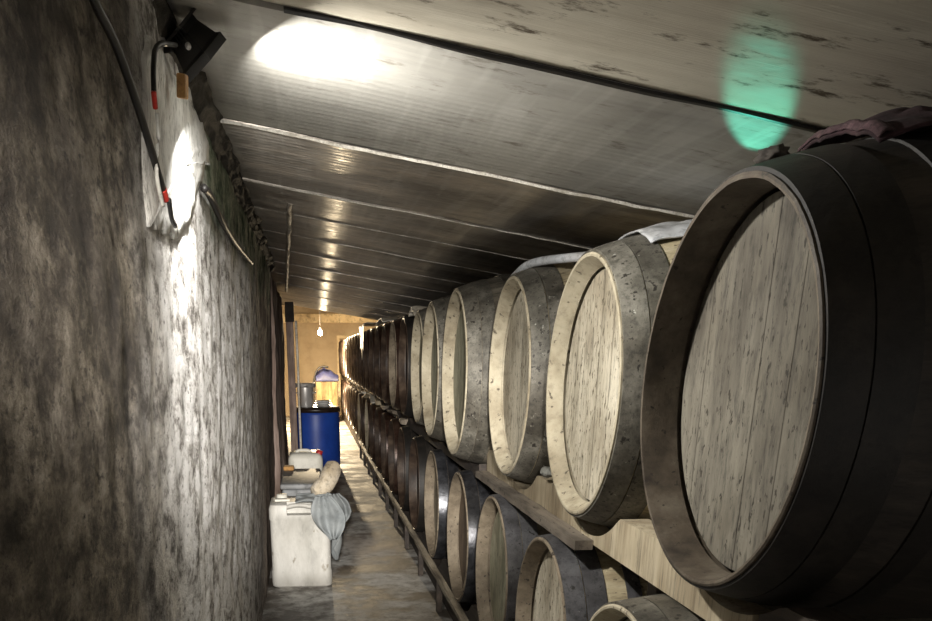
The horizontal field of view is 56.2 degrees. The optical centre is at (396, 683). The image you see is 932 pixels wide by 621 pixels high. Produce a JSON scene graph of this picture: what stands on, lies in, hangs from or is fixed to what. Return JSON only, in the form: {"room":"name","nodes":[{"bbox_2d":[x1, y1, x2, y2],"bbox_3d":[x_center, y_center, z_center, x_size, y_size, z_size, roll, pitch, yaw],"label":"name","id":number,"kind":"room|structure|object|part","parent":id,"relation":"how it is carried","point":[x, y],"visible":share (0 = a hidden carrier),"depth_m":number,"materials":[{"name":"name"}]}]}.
{"room":"wine cellar","nodes":[
{"label":"wine cellar","id":0,"kind":"room"},
{"bbox_2d":[0,0,288,620],"bbox_3d":[-0.793,-1.059,3.869,0.426,1.870,9.900,-2,21,-5],"label":"wall","id":1,"kind":"structure","parent":0,"point":[137,451],"depth_m":1.11,"materials":[{"name":"paint"}]},
{"bbox_2d":[89,0,177,227],"bbox_3d":[-0.343,-0.757,1.084,0.018,0.245,0.782,-2,21,-5],"label":"power cable","id":2,"kind":"object","parent":1,"relation":"attached to","point":[96,5],"visible":0.86,"depth_m":1.15,"materials":[{"name":"black plastic"}]},
{"bbox_2d":[141,34,209,240],"bbox_3d":[-0.423,-1.020,1.730,0.026,0.318,1.018,-2,21,-5],"label":"plaster patch","id":3,"kind":"object","parent":1,"relation":"attached to","point":[184,144],"visible":0.91,"depth_m":1.54,"materials":[{"name":"white paint"}]},
{"bbox_2d":[176,73,188,99],"bbox_3d":[-0.371,-1.034,1.503,0.019,0.043,0.045,-2,21,-4],"label":"wood block","id":4,"kind":"object","parent":1,"relation":"attached to","point":[182,89],"visible":1,"depth_m":1.49,"materials":[{"name":"brown wood"}]},
{"bbox_2d":[163,8,226,82],"bbox_3d":[-0.376,-1.115,1.520,0.149,0.098,0.095,-10,23,-25],"label":"floodlight","id":5,"kind":"object","parent":1,"relation":"attached to","point":[198,44],"visible":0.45,"depth_m":1.51,"materials":[{"name":"black plastic"}]},
{"bbox_2d":[151,40,177,206],"bbox_3d":[-0.370,-0.911,1.399,0.015,0.283,0.284,-2,21,-4],"label":"lamp cord","id":6,"kind":"object","parent":5,"relation":"hanging from","point":[162,43],"visible":1,"depth_m":1.31,"materials":[{"name":"black plastic"}]},
{"bbox_3d":[-0.377,-1.137,1.504,0.041,0.046,0.077,-12,24,-28],"label":"plate","id":7,"kind":"part","parent":5,"relation":"part of","materials":[{"name":"black metal"}]},
{"bbox_2d":[152,0,274,271],"bbox_3d":[-0.491,-1.524,2.541,0.053,0.070,6.900,-2,21,-5],"label":"trim","id":8,"kind":"structure","parent":1,"relation":"attached to","point":[207,112],"depth_m":2.18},
{"bbox_2d":[200,184,253,264],"bbox_3d":[-0.507,-1.391,2.708,0.025,0.034,1.681,-2,21,-5],"label":"cable","id":9,"kind":"object","parent":1,"relation":"attached to","point":[204,188],"visible":1,"depth_m":2.29,"materials":[{"name":"black plastic"}]},
{"bbox_2d":[284,203,292,292],"bbox_3d":[-0.714,-2.723,5.646,0.032,0.037,5.073,-3,21,-7],"label":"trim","id":10,"kind":"structure","parent":1,"relation":"attached to","point":[289,206],"depth_m":4.41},
{"bbox_2d":[282,305,376,415],"bbox_3d":[-1.383,-7.209,19.365,2.800,2.350,0.200,-2,21,-5],"label":"wall","id":11,"kind":"structure","parent":0,"point":[315,350],"depth_m":19.13,"materials":[{"name":"beige paint"}]},
{"bbox_2d":[282,313,377,322],"bbox_3d":[-1.386,-7.945,18.896,2.400,0.180,0.150,-2,21,-5],"label":"trim","id":12,"kind":"structure","parent":11,"relation":"attached to","point":[300,318],"depth_m":18.82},
{"bbox_2d":[262,415,452,620],"bbox_3d":[-0.359,-2.268,9.848,2.800,0.120,22.400,-2,21,-5],"label":"floor","id":13,"kind":"structure","parent":0,"point":[375,578],"depth_m":5.46,"materials":[{"name":"concrete"}]},
{"bbox_2d":[284,302,297,450],"bbox_3d":[-1.028,-2.803,8.588,0.085,1.775,0.120,-2,21,-5],"label":"timber post","id":14,"kind":"object","parent":13,"relation":"on","point":[289,306],"visible":0.8,"depth_m":8.45,"materials":[{"name":"brown wood"}]},
{"bbox_2d":[295,321,301,448],"bbox_3d":[-0.992,-2.820,8.821,0.030,1.600,0.023,-2,21,-5],"label":"conduit pipe","id":15,"kind":"object","parent":13,"relation":"on","point":[296,331],"visible":0.76,"depth_m":8.74,"materials":[{"name":"white plastic"}]},
{"bbox_2d":[269,493,331,587],"bbox_3d":[-0.584,-0.883,5.290,0.360,0.530,0.340,-2,21,-5],"label":"jerrycan","id":16,"kind":"object","parent":13,"relation":"on","point":[301,552],"visible":0.85,"depth_m":5.15,"materials":[{"name":"white plastic"}]},
{"bbox_2d":[273,498,289,501],"bbox_3d":[-0.681,-1.082,5.120,0.090,0.017,0.041,-8,22,-21],"label":"paper scrap","id":17,"kind":"object","parent":16,"relation":"on","point":[274,499],"visible":1,"depth_m":5.11,"materials":[{"name":"white paper"}]},
{"bbox_3d":[-0.575,-1.036,5.075,0.152,0.038,0.028,-2,21,-5],"label":"handle","id":18,"kind":"part","parent":16,"relation":"part of","materials":[{"name":"white plastic"}]},
{"bbox_2d":[295,492,351,559],"bbox_3d":[-0.444,-0.953,5.214,0.325,0.412,0.352,-3,21,-7],"label":"rag","id":19,"kind":"object","parent":16,"relation":"on","point":[330,512],"visible":1,"depth_m":5.07,"materials":[{"name":"grey fabric"}]},
{"bbox_2d":[310,461,340,494],"bbox_3d":[-0.428,-1.231,5.246,0.198,0.220,0.117,-12,24,-30],"label":"cloth","id":20,"kind":"object","parent":19,"relation":"on","point":[329,476],"visible":0.94,"depth_m":5.21,"materials":[{"name":"beige fabric"}]},
{"bbox_2d":[280,468,320,495],"bbox_3d":[-0.653,-1.172,6.043,0.270,0.535,0.820,-2,21,-5],"label":"storage box","id":21,"kind":"object","parent":13,"relation":"on","point":[296,481],"visible":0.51,"depth_m":5.73,"materials":[{"name":"grey plastic"}]},
{"bbox_2d":[283,465,293,470],"bbox_3d":[-0.776,-1.547,6.232,0.075,0.030,0.100,-2,21,-5],"label":"sponge","id":22,"kind":"object","parent":21,"relation":"on","point":[286,467],"visible":1,"depth_m":6.19,"materials":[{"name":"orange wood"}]},
{"bbox_2d":[288,449,322,470],"bbox_3d":[-0.727,-1.583,7.008,0.274,0.617,0.340,-2,21,-5],"label":"jerrycan","id":23,"kind":"object","parent":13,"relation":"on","point":[300,458],"visible":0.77,"depth_m":6.78,"materials":[{"name":"white plastic"}]},
{"bbox_3d":[-0.739,-1.835,6.857,0.131,0.037,0.024,-2,21,-5],"label":"handle","id":24,"kind":"part","parent":23,"relation":"part of","materials":[{"name":"white plastic"}]},
{"bbox_2d":[297,405,339,466],"bbox_3d":[-0.988,-3.012,10.629,0.600,0.715,0.600,-2,21,-5],"label":"drum","id":25,"kind":"object","parent":13,"relation":"on","point":[320,426],"visible":0.55,"depth_m":10.37,"materials":[{"name":"blue plastic"}]},
{"bbox_2d":[296,383,315,406],"bbox_3d":[-1.095,-3.446,10.378,0.264,0.272,0.256,-2,21,-5],"label":"steel pot","id":26,"kind":"object","parent":25,"relation":"on","point":[306,389],"visible":0.8,"depth_m":10.30,"materials":[{"name":"grey metal"}]},
{"bbox_3d":[-0.988,-3.321,10.512,0.600,0.055,0.600,-2,21,-5],"label":"lid","id":27,"kind":"part","parent":25,"relation":"part of","materials":[{"name":"black plastic"}]},
{"bbox_2d":[314,400,331,406],"bbox_3d":[-0.883,-3.351,10.404,0.230,0.076,0.230,-2,21,-5],"label":"dish stack","id":28,"kind":"object","parent":25,"relation":"on","point":[319,403],"visible":1,"depth_m":10.35,"materials":[{"name":"white ceramic"}]},
{"bbox_3d":[-0.883,-3.328,10.412,0.230,0.028,0.230,-2,21,-5],"label":"dish","id":29,"kind":"part","parent":28,"relation":"part of","materials":[{"name":"white ceramic"}]},
{"bbox_3d":[-0.885,-3.380,10.414,0.182,0.028,0.182,-2,21,-5],"label":"dish","id":30,"kind":"part","parent":28,"relation":"part of","materials":[{"name":"white ceramic"}]},
{"bbox_3d":[-0.884,-3.354,10.413,0.206,0.028,0.206,-2,21,-5],"label":"dish","id":31,"kind":"part","parent":28,"relation":"part of","materials":[{"name":"white ceramic"}]},
{"bbox_2d":[313,366,328,404],"bbox_3d":[-1.518,-5.786,17.366,0.330,1.071,0.040,-5,21,-12],"label":"hose","id":32,"kind":"object","parent":13,"relation":"on","point":[318,368],"visible":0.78,"depth_m":17.22,"materials":[{"name":"plastic"}]},
{"bbox_2d":[316,382,337,405],"bbox_3d":[-1.421,-5.728,17.667,0.412,0.790,0.400,-2,21,-5],"label":"wooden crate","id":33,"kind":"object","parent":13,"relation":"on","point":[325,390],"visible":0.44,"depth_m":17.41,"materials":[{"name":"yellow wood"}]},
{"bbox_2d":[315,368,338,380],"bbox_3d":[-1.411,-6.216,17.461,0.477,0.257,0.408,-2,21,-5],"label":"tarp","id":34,"kind":"object","parent":33,"relation":"on","point":[323,374],"visible":0.98,"depth_m":17.32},
{"bbox_2d":[337,335,353,416],"bbox_3d":[-0.824,-6.758,19.121,0.960,1.680,0.080,-2,21,-5],"label":"frame","id":35,"kind":"object","parent":13,"relation":"on","point":[338,336],"visible":0.57,"depth_m":19.02,"materials":[{"name":"beige wood"}]},
{"bbox_3d":[-0.824,-7.515,18.833,0.960,0.060,0.080,-2,21,-5],"label":"rail","id":36,"kind":"part","parent":35,"relation":"part of","materials":[{"name":"beige wood"}]},
{"bbox_2d":[342,410,478,620],"bbox_3d":[-0.241,-2.581,10.171,0.085,0.235,19.600,-2,21,-5],"label":"beam","id":37,"kind":"structure","parent":13,"relation":"on","point":[470,609],"depth_m":5.28,"materials":[{"name":"brown wood"}]},
{"bbox_2d":[358,441,468,620],"bbox_3d":[0.028,-1.234,6.681,0.043,0.198,11.500,-2,21,-5],"label":"rail","id":38,"kind":"object","parent":13,"relation":"on","point":[441,585],"visible":0.98,"depth_m":5.52,"materials":[{"name":"brown wood"}]},
{"bbox_2d":[647,582,665,595],"bbox_3d":[0.694,0.081,2.375,0.070,0.800,0.060,-2,21,-5],"label":"upright","id":39,"kind":"object","parent":13,"relation":"on","point":[651,589],"visible":0.02,"depth_m":2.24,"materials":[{"name":"brown wood"}]},
{"bbox_3d":[0.438,-2.598,10.235,0.080,0.220,19.600,-2,21,-5],"label":"beam","id":40,"kind":"structure","parent":13,"relation":"on","visible":0},
{"bbox_2d":[341,379,343,409],"bbox_3d":[-0.712,-6.079,18.267,0.918,0.681,0.662,-2,21,-5],"label":"wine barrel","id":41,"kind":"object","parent":40,"relation":"on","point":[342,379],"visible":0.08,"depth_m":18.44,"materials":[{"name":"brown wood"}]},
{"bbox_2d":[342,380,345,412],"bbox_3d":[-0.632,-5.784,17.490,0.918,0.681,0.662,-2,21,-5],"label":"wine barrel","id":42,"kind":"object","parent":40,"relation":"on","point":[344,380],"visible":0.09,"depth_m":17.33,"materials":[{"name":"brown wood"}]},
{"bbox_2d":[344,382,346,415],"bbox_3d":[-0.552,-5.488,16.713,0.918,0.681,0.662,-2,21,-5],"label":"wine barrel","id":43,"kind":"object","parent":40,"relation":"on","point":[344,382],"visible":0.09,"depth_m":16.73,"materials":[{"name":"brown wood"}]},
{"bbox_2d":[345,383,349,418],"bbox_3d":[-0.472,-5.193,15.937,0.918,0.681,0.662,-2,21,-5],"label":"wine barrel","id":44,"kind":"object","parent":40,"relation":"on","point":[347,384],"visible":0.06,"depth_m":16.06,"materials":[{"name":"brown wood"}]},
{"bbox_2d":[347,385,351,421],"bbox_3d":[-0.392,-4.897,15.160,0.918,0.681,0.662,-2,21,-5],"label":"wine barrel","id":45,"kind":"object","parent":40,"relation":"on","point":[349,386],"visible":0.12,"depth_m":15.23,"materials":[{"name":"brown wood"}]},
{"bbox_2d":[349,386,353,425],"bbox_3d":[-0.312,-4.602,14.383,0.918,0.681,0.662,-2,21,-5],"label":"wine barrel","id":46,"kind":"object","parent":40,"relation":"on","point":[352,387],"visible":0.17,"depth_m":14.27,"materials":[{"name":"brown wood"}]},
{"bbox_2d":[352,388,357,429],"bbox_3d":[-0.232,-4.307,13.606,0.918,0.681,0.662,-2,21,-5],"label":"wine barrel","id":47,"kind":"object","parent":40,"relation":"on","point":[354,389],"visible":0.12,"depth_m":13.65,"materials":[{"name":"brown wood"}]},
{"bbox_2d":[354,391,360,434],"bbox_3d":[-0.152,-4.011,12.829,0.918,0.681,0.662,-2,21,-5],"label":"wine barrel","id":48,"kind":"object","parent":40,"relation":"on","point":[356,392],"visible":0.14,"depth_m":12.86,"materials":[{"name":"brown wood"}]},
{"bbox_2d":[357,393,363,439],"bbox_3d":[-0.072,-3.716,12.052,0.918,0.681,0.662,-2,21,-5],"label":"wine barrel","id":49,"kind":"object","parent":40,"relation":"on","point":[360,395],"visible":0.13,"depth_m":12.10,"materials":[{"name":"brown wood"}]},
{"bbox_2d":[361,396,368,445],"bbox_3d":[0.007,-3.420,11.275,0.918,0.681,0.662,-2,21,-5],"label":"wine barrel","id":50,"kind":"object","parent":40,"relation":"on","point":[363,399],"visible":0.19,"depth_m":11.31,"materials":[{"name":"brown wood"}]},
{"bbox_2d":[365,399,370,452],"bbox_3d":[0.087,-3.125,10.498,0.918,0.681,0.662,-2,21,-5],"label":"wine barrel","id":51,"kind":"object","parent":40,"relation":"on","point":[367,402],"visible":0.16,"depth_m":10.56,"materials":[{"name":"brown wood"}]},
{"bbox_2d":[369,403,379,460],"bbox_3d":[0.167,-2.829,9.721,0.918,0.681,0.662,-2,21,-5],"label":"wine barrel","id":52,"kind":"object","parent":40,"relation":"on","point":[373,406],"visible":0.17,"depth_m":9.80,"materials":[{"name":"brown wood"}]},
{"bbox_2d":[370,394,374,402],"bbox_3d":[-0.274,-3.159,9.645,0.055,0.093,0.266,-2,21,-4],"label":"wedge","id":53,"kind":"object","parent":52,"relation":"on","point":[372,398],"visible":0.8,"depth_m":9.62,"materials":[{"name":"grey wood"}]},
{"bbox_2d":[374,407,386,469],"bbox_3d":[0.247,-2.534,8.944,0.918,0.681,0.662,-2,21,-5],"label":"wine barrel","id":54,"kind":"object","parent":40,"relation":"on","point":[378,412],"visible":0.17,"depth_m":8.94,"materials":[{"name":"brown wood"}]},
{"bbox_2d":[375,398,380,404],"bbox_3d":[-0.194,-2.887,8.890,0.063,0.058,0.302,-1,21,-2],"label":"wedge","id":55,"kind":"object","parent":54,"relation":"on","point":[377,401],"visible":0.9,"depth_m":8.77,"materials":[{"name":"beige wood"}]},
{"bbox_2d":[381,412,394,480],"bbox_3d":[0.327,-2.239,8.168,0.918,0.681,0.662,-2,21,-5],"label":"wine barrel","id":56,"kind":"object","parent":40,"relation":"on","point":[386,416],"visible":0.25,"depth_m":8.16,"materials":[{"name":"brown wood"}]},
{"bbox_2d":[388,418,405,493],"bbox_3d":[0.407,-1.943,7.391,0.918,0.681,0.662,-2,21,-5],"label":"wine barrel","id":57,"kind":"object","parent":40,"relation":"on","point":[394,425],"visible":0.2,"depth_m":7.38,"materials":[{"name":"brown wood"}]},
{"bbox_2d":[388,410,397,414],"bbox_3d":[-0.032,-2.290,7.333,0.058,0.049,0.279,-3,21,-7],"label":"wedge","id":58,"kind":"object","parent":57,"relation":"on","point":[389,411],"visible":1,"depth_m":7.23,"materials":[{"name":"grey wood"}]},
{"bbox_2d":[397,426,419,510],"bbox_3d":[0.487,-1.648,6.614,0.918,0.681,0.662,-2,21,-5],"label":"wine barrel","id":59,"kind":"object","parent":40,"relation":"on","point":[405,436],"visible":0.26,"depth_m":6.58,"materials":[{"name":"brown wood"}]},
{"bbox_2d":[399,418,407,424],"bbox_3d":[0.048,-1.980,6.545,0.063,0.040,0.303,-1,21,-2],"label":"wedge","id":60,"kind":"object","parent":59,"relation":"on","point":[403,421],"visible":1,"depth_m":6.42,"materials":[{"name":"grey wood"}]},
{"bbox_2d":[409,436,436,531],"bbox_3d":[0.567,-1.352,5.837,0.918,0.681,0.662,-2,21,-5],"label":"wine barrel","id":61,"kind":"object","parent":40,"relation":"on","point":[420,448],"visible":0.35,"depth_m":5.73,"materials":[{"name":"brown wood"}]},
{"bbox_2d":[424,449,465,558],"bbox_3d":[0.651,-1.057,5.061,0.918,0.681,0.662,-2,21,-5],"label":"wine barrel","id":62,"kind":"object","parent":40,"relation":"on","point":[440,470],"visible":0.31,"depth_m":4.88,"materials":[{"name":"brown wood"}]},
{"bbox_2d":[342,375,486,475],"bbox_3d":[-0.387,-3.857,11.423,0.065,0.130,16.340,-2,21,-5],"label":"beam","id":63,"kind":"structure","parent":62,"relation":"on","point":[419,429],"depth_m":5.30,"materials":[{"name":"brown wood"}]},
{"bbox_2d":[421,295,450,441],"bbox_3d":[0.627,-1.685,4.647,0.918,0.831,0.812,-2,21,-5],"label":"wine barrel","id":64,"kind":"object","parent":63,"relation":"on","point":[435,317],"visible":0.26,"depth_m":4.70,"materials":[{"name":"beige wood"}]},
{"bbox_2d":[447,469,496,603],"bbox_3d":[0.739,-0.720,4.173,0.918,0.681,0.662,-2,21,-5],"label":"wine barrel","id":65,"kind":"object","parent":40,"relation":"on","point":[468,494],"visible":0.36,"depth_m":4.17,"materials":[{"name":"brown wood"}]},
{"bbox_2d":[442,274,510,463],"bbox_3d":[0.702,-1.379,3.842,0.918,0.852,0.832,-2,21,-5],"label":"wine barrel","id":66,"kind":"object","parent":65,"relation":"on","point":[471,311],"visible":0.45,"depth_m":3.61,"materials":[{"name":"beige wood"}]},
{"bbox_2d":[475,494,549,620],"bbox_3d":[0.817,-0.445,3.417,0.918,0.681,0.662,-2,21,-5],"label":"wine barrel","id":67,"kind":"object","parent":40,"relation":"on","point":[505,533],"visible":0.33,"depth_m":3.41,"materials":[{"name":"brown wood"}]},
{"bbox_2d":[515,527,647,620],"bbox_3d":[0.889,-0.170,2.714,0.918,0.681,0.662,-2,21,-5],"label":"wine barrel","id":68,"kind":"object","parent":40,"relation":"on","point":[557,581],"visible":0.35,"depth_m":2.44,"materials":[{"name":"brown wood"}]},
{"bbox_2d":[475,471,592,549],"bbox_3d":[0.437,-0.641,3.058,0.050,0.032,1.500,-2,21,-5],"label":"plank","id":69,"kind":"object","parent":68,"relation":"on","point":[559,528],"visible":1,"depth_m":2.77,"materials":[{"name":"brown wood"}]},
{"bbox_2d":[487,450,771,620],"bbox_3d":[0.542,-0.537,2.640,0.073,0.103,2.410,-2,21,-5],"label":"beam","id":70,"kind":"structure","parent":68,"relation":"on","point":[634,543],"depth_m":2.03,"materials":[{"name":"beige wood"}]},
{"bbox_2d":[488,262,576,483],"bbox_3d":[0.840,-1.088,3.067,0.918,0.815,0.796,-2,21,-5],"label":"wine barrel","id":71,"kind":"object","parent":70,"relation":"on","point":[529,300],"visible":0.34,"depth_m":2.96,"materials":[{"name":"beige wood"}]},
{"bbox_2d":[511,251,586,274],"bbox_3d":[0.520,-1.337,2.768,0.092,0.054,0.666,-9,23,-23],"label":"hose","id":72,"kind":"object","parent":71,"relation":"on","point":[568,257],"visible":0.52,"depth_m":2.74,"materials":[{"name":"plastic"}]},
{"bbox_2d":[540,466,551,477],"bbox_3d":[0.476,-0.667,2.745,0.046,0.034,0.066,3,21,9],"label":"stone","id":73,"kind":"object","parent":70,"relation":"on","point":[545,471],"visible":0.74,"depth_m":2.73,"materials":[{"name":"grey stone"}]},
{"bbox_2d":[546,234,682,527],"bbox_3d":[0.929,-0.791,2.301,0.918,0.807,0.788,-2,21,-5],"label":"wine barrel","id":74,"kind":"object","parent":70,"relation":"on","point":[610,297],"visible":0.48,"depth_m":2.20,"materials":[{"name":"yellow wood"}]},
{"bbox_2d":[618,219,692,242],"bbox_3d":[0.725,-1.108,2.129,0.302,0.082,0.297,-2,21,-5],"label":"sheet","id":75,"kind":"object","parent":74,"relation":"on","point":[665,230],"visible":0.45,"depth_m":2.04,"materials":[{"name":"plastic"}]},
{"bbox_2d":[640,130,931,617],"bbox_3d":[0.991,-0.518,1.517,0.918,0.807,0.788,-2,21,-5],"label":"wine barrel","id":76,"kind":"object","parent":70,"relation":"on","point":[786,417],"visible":0.98,"depth_m":1.34,"materials":[{"name":"brown wood"}]},
{"bbox_2d":[752,143,789,164],"bbox_3d":[0.589,-0.826,1.360,0.051,0.029,0.073,-2,21,-5],"label":"clump","id":77,"kind":"object","parent":76,"relation":"on","point":[765,154],"visible":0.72,"depth_m":1.34,"materials":[{"name":"grey fabric"}]},
{"bbox_2d":[797,105,931,151],"bbox_3d":[0.950,-0.849,1.343,0.580,0.076,0.277,-2,21,-5],"label":"cloth","id":78,"kind":"object","parent":76,"relation":"on","point":[886,125],"visible":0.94,"depth_m":1.27,"materials":[{"name":"grey fabric"}]},
{"bbox_2d":[758,607,857,620],"bbox_3d":[0.715,0.103,0.957,0.073,0.103,1.170,-2,21,-5],"label":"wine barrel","id":79,"kind":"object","parent":70,"relation":"attached to","point":[801,613],"depth_m":1.38,"materials":[{"name":"brown wood"}]},
{"bbox_2d":[590,594,931,620],"bbox_3d":[0.941,0.122,2.002,0.918,0.733,0.714,-2,21,-5],"label":"wine barrel","id":80,"kind":"object","parent":40,"relation":"on","point":[658,607],"visible":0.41,"depth_m":1.82,"materials":[{"name":"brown wood"}]},
{"bbox_3d":[0.473,-3.241,9.833,0.080,0.150,19.900,-2,21,-5],"label":"beam","id":81,"kind":"structure","parent":80,"relation":"on","visible":0},
{"bbox_2d":[339,341,340,373],"bbox_3d":[-0.775,-6.973,18.554,0.918,0.807,0.788,-2,21,-5],"label":"wine barrel","id":82,"kind":"object","parent":81,"relation":"on","point":[339,341],"visible":0.1,"depth_m":18.76,"materials":[{"name":"brown wood"}]},
{"bbox_2d":[340,340,341,374],"bbox_3d":[-0.695,-6.678,17.780,0.918,0.807,0.788,-2,21,-5],"label":"wine barrel","id":83,"kind":"object","parent":81,"relation":"on","point":[341,340],"visible":0.07,"depth_m":17.89,"materials":[{"name":"brown wood"}]},
{"bbox_2d":[341,339,343,375],"bbox_3d":[-0.616,-6.384,17.006,0.918,0.807,0.788,-2,21,-5],"label":"wine barrel","id":84,"kind":"object","parent":81,"relation":"on","point":[343,339],"visible":0.09,"depth_m":17.18,"materials":[{"name":"brown wood"}]},
{"bbox_2d":[343,339,345,376],"bbox_3d":[-0.536,-6.089,16.232,0.918,0.807,0.788,-2,21,-5],"label":"wine barrel","id":85,"kind":"object","parent":81,"relation":"on","point":[344,339],"visible":0.12,"depth_m":16.12,"materials":[{"name":"wood"}]},
{"bbox_2d":[345,338,347,377],"bbox_3d":[-0.457,-5.795,15.458,0.918,0.807,0.788,-2,21,-5],"label":"wine barrel","id":86,"kind":"object","parent":81,"relation":"on","point":[346,338],"visible":0.16,"depth_m":15.35,"materials":[{"name":"brown wood"}]},
{"bbox_2d":[347,337,349,379],"bbox_3d":[-0.377,-5.501,14.684,0.918,0.807,0.788,-2,21,-5],"label":"wine barrel","id":87,"kind":"object","parent":81,"relation":"on","point":[348,376],"visible":0.12,"depth_m":14.58,"materials":[{"name":"brown wood"}]},
{"bbox_2d":[349,336,351,380],"bbox_3d":[-0.297,-5.206,13.909,0.918,0.807,0.788,-2,21,-5],"label":"wine barrel","id":88,"kind":"object","parent":81,"relation":"on","point":[350,369],"visible":0.15,"depth_m":14.09,"materials":[{"name":"brown wood"}]},
{"bbox_2d":[351,335,354,382],"bbox_3d":[-0.218,-4.912,13.135,0.918,0.807,0.788,-2,21,-5],"label":"wine barrel","id":89,"kind":"object","parent":81,"relation":"on","point":[352,338],"visible":0.06,"depth_m":13.20,"materials":[{"name":"brown wood"}]},
{"bbox_2d":[354,334,357,384],"bbox_3d":[-0.138,-4.618,12.361,0.918,0.807,0.788,-2,21,-5],"label":"wine barrel","id":90,"kind":"object","parent":81,"relation":"on","point":[355,336],"visible":0.16,"depth_m":12.43,"materials":[{"name":"brown wood"}]},
{"bbox_2d":[357,333,361,386],"bbox_3d":[-0.059,-4.323,11.587,0.918,0.807,0.788,-2,21,-5],"label":"wine barrel","id":91,"kind":"object","parent":81,"relation":"on","point":[358,335],"visible":0.16,"depth_m":11.70,"materials":[{"name":"brown wood"}]},
{"bbox_2d":[360,331,365,389],"bbox_3d":[0.021,-4.029,10.813,0.918,0.807,0.788,-2,21,-5],"label":"wine barrel","id":92,"kind":"object","parent":81,"relation":"on","point":[362,353],"visible":0.11,"depth_m":11.00,"materials":[{"name":"brown wood"}]},
{"bbox_2d":[359,322,378,352],"bbox_3d":[-0.303,-4.110,10.444,0.257,0.418,1.171,-2,21,-5],"label":"plastic bag","id":93,"kind":"object","parent":92,"relation":"hanging from","point":[361,327],"visible":0.87,"depth_m":10.38,"materials":[{"name":"white plastic"}]},
{"bbox_2d":[364,329,370,392],"bbox_3d":[0.101,-3.735,10.039,0.918,0.807,0.788,-2,21,-5],"label":"wine barrel","id":94,"kind":"object","parent":81,"relation":"on","point":[367,333],"visible":0.16,"depth_m":10.16,"materials":[{"name":"brown wood"}]},
{"bbox_2d":[369,327,375,395],"bbox_3d":[0.180,-3.440,9.265,0.918,0.807,0.788,-2,21,-5],"label":"wine barrel","id":95,"kind":"object","parent":81,"relation":"on","point":[372,331],"visible":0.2,"depth_m":9.37,"materials":[{"name":"brown wood"}]},
{"bbox_2d":[374,324,383,399],"bbox_3d":[0.260,-3.146,8.491,0.918,0.807,0.788,-2,21,-5],"label":"wine barrel","id":96,"kind":"object","parent":81,"relation":"on","point":[377,348],"visible":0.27,"depth_m":8.57,"materials":[{"name":"brown wood"}]},
{"bbox_2d":[376,315,404,324],"bbox_3d":[0.005,-3.523,8.388,0.351,0.093,0.902,-2,21,-5],"label":"plastic bag","id":97,"kind":"object","parent":96,"relation":"on","point":[380,321],"visible":0.56,"depth_m":8.22,"materials":[{"name":"grey plastic"}]},
{"bbox_2d":[381,321,391,404],"bbox_3d":[0.339,-2.855,7.726,0.918,0.807,0.788,-2,21,-5],"label":"wine barrel","id":98,"kind":"object","parent":81,"relation":"on","point":[386,327],"visible":0.18,"depth_m":7.79,"materials":[{"name":"brown wood"}]},
{"bbox_2d":[389,317,402,410],"bbox_3d":[0.418,-2.561,6.952,0.918,0.807,0.788,-2,21,-5],"label":"wine barrel","id":99,"kind":"object","parent":81,"relation":"on","point":[395,324],"visible":0.22,"depth_m":7.02,"materials":[{"name":"brown wood"}]},
{"bbox_2d":[398,314,414,417],"bbox_3d":[0.498,-2.266,6.178,0.918,0.807,0.788,-2,21,-5],"label":"wine barrel","id":100,"kind":"object","parent":81,"relation":"on","point":[406,327],"visible":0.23,"depth_m":6.23,"materials":[{"name":"brown wood"}]},
{"bbox_2d":[409,305,426,316],"bbox_3d":[0.218,-2.421,5.658,0.252,0.079,0.305,-2,21,-5],"label":"plastic bag","id":101,"kind":"object","parent":100,"relation":"on","point":[414,309],"visible":0.24,"depth_m":5.62,"materials":[{"name":"grey plastic"}]},
{"bbox_2d":[411,308,426,425],"bbox_3d":[0.577,-1.972,5.404,0.918,0.807,0.788,-2,21,-5],"label":"wine barrel","id":102,"kind":"object","parent":81,"relation":"on","point":[418,325],"visible":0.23,"depth_m":5.58,"materials":[{"name":"beige wood"}]},
{"bbox_2d":[167,0,931,319],"bbox_3d":[0.067,-2.348,4.955,2.420,0.410,12.670,-2,21,-5],"label":"ceiling","id":103,"kind":"structure","parent":0,"point":[415,165],"depth_m":1.73,"materials":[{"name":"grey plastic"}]},
{"bbox_3d":[-0.979,-6.804,15.024,2.800,0.080,9.440,-2,21,-5],"label":"ceiling","id":104,"kind":"structure","parent":0,"visible":0},
{"bbox_2d":[318,310,321,334],"bbox_3d":[-1.391,-6.621,15.611,0.090,0.680,0.090,-2,21,-5],"label":"hanging bulb","id":105,"kind":"object","parent":104,"relation":"hanging from","point":[319,330],"visible":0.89,"depth_m":15.68,"materials":[{"name":"beige glass"}]}
]}

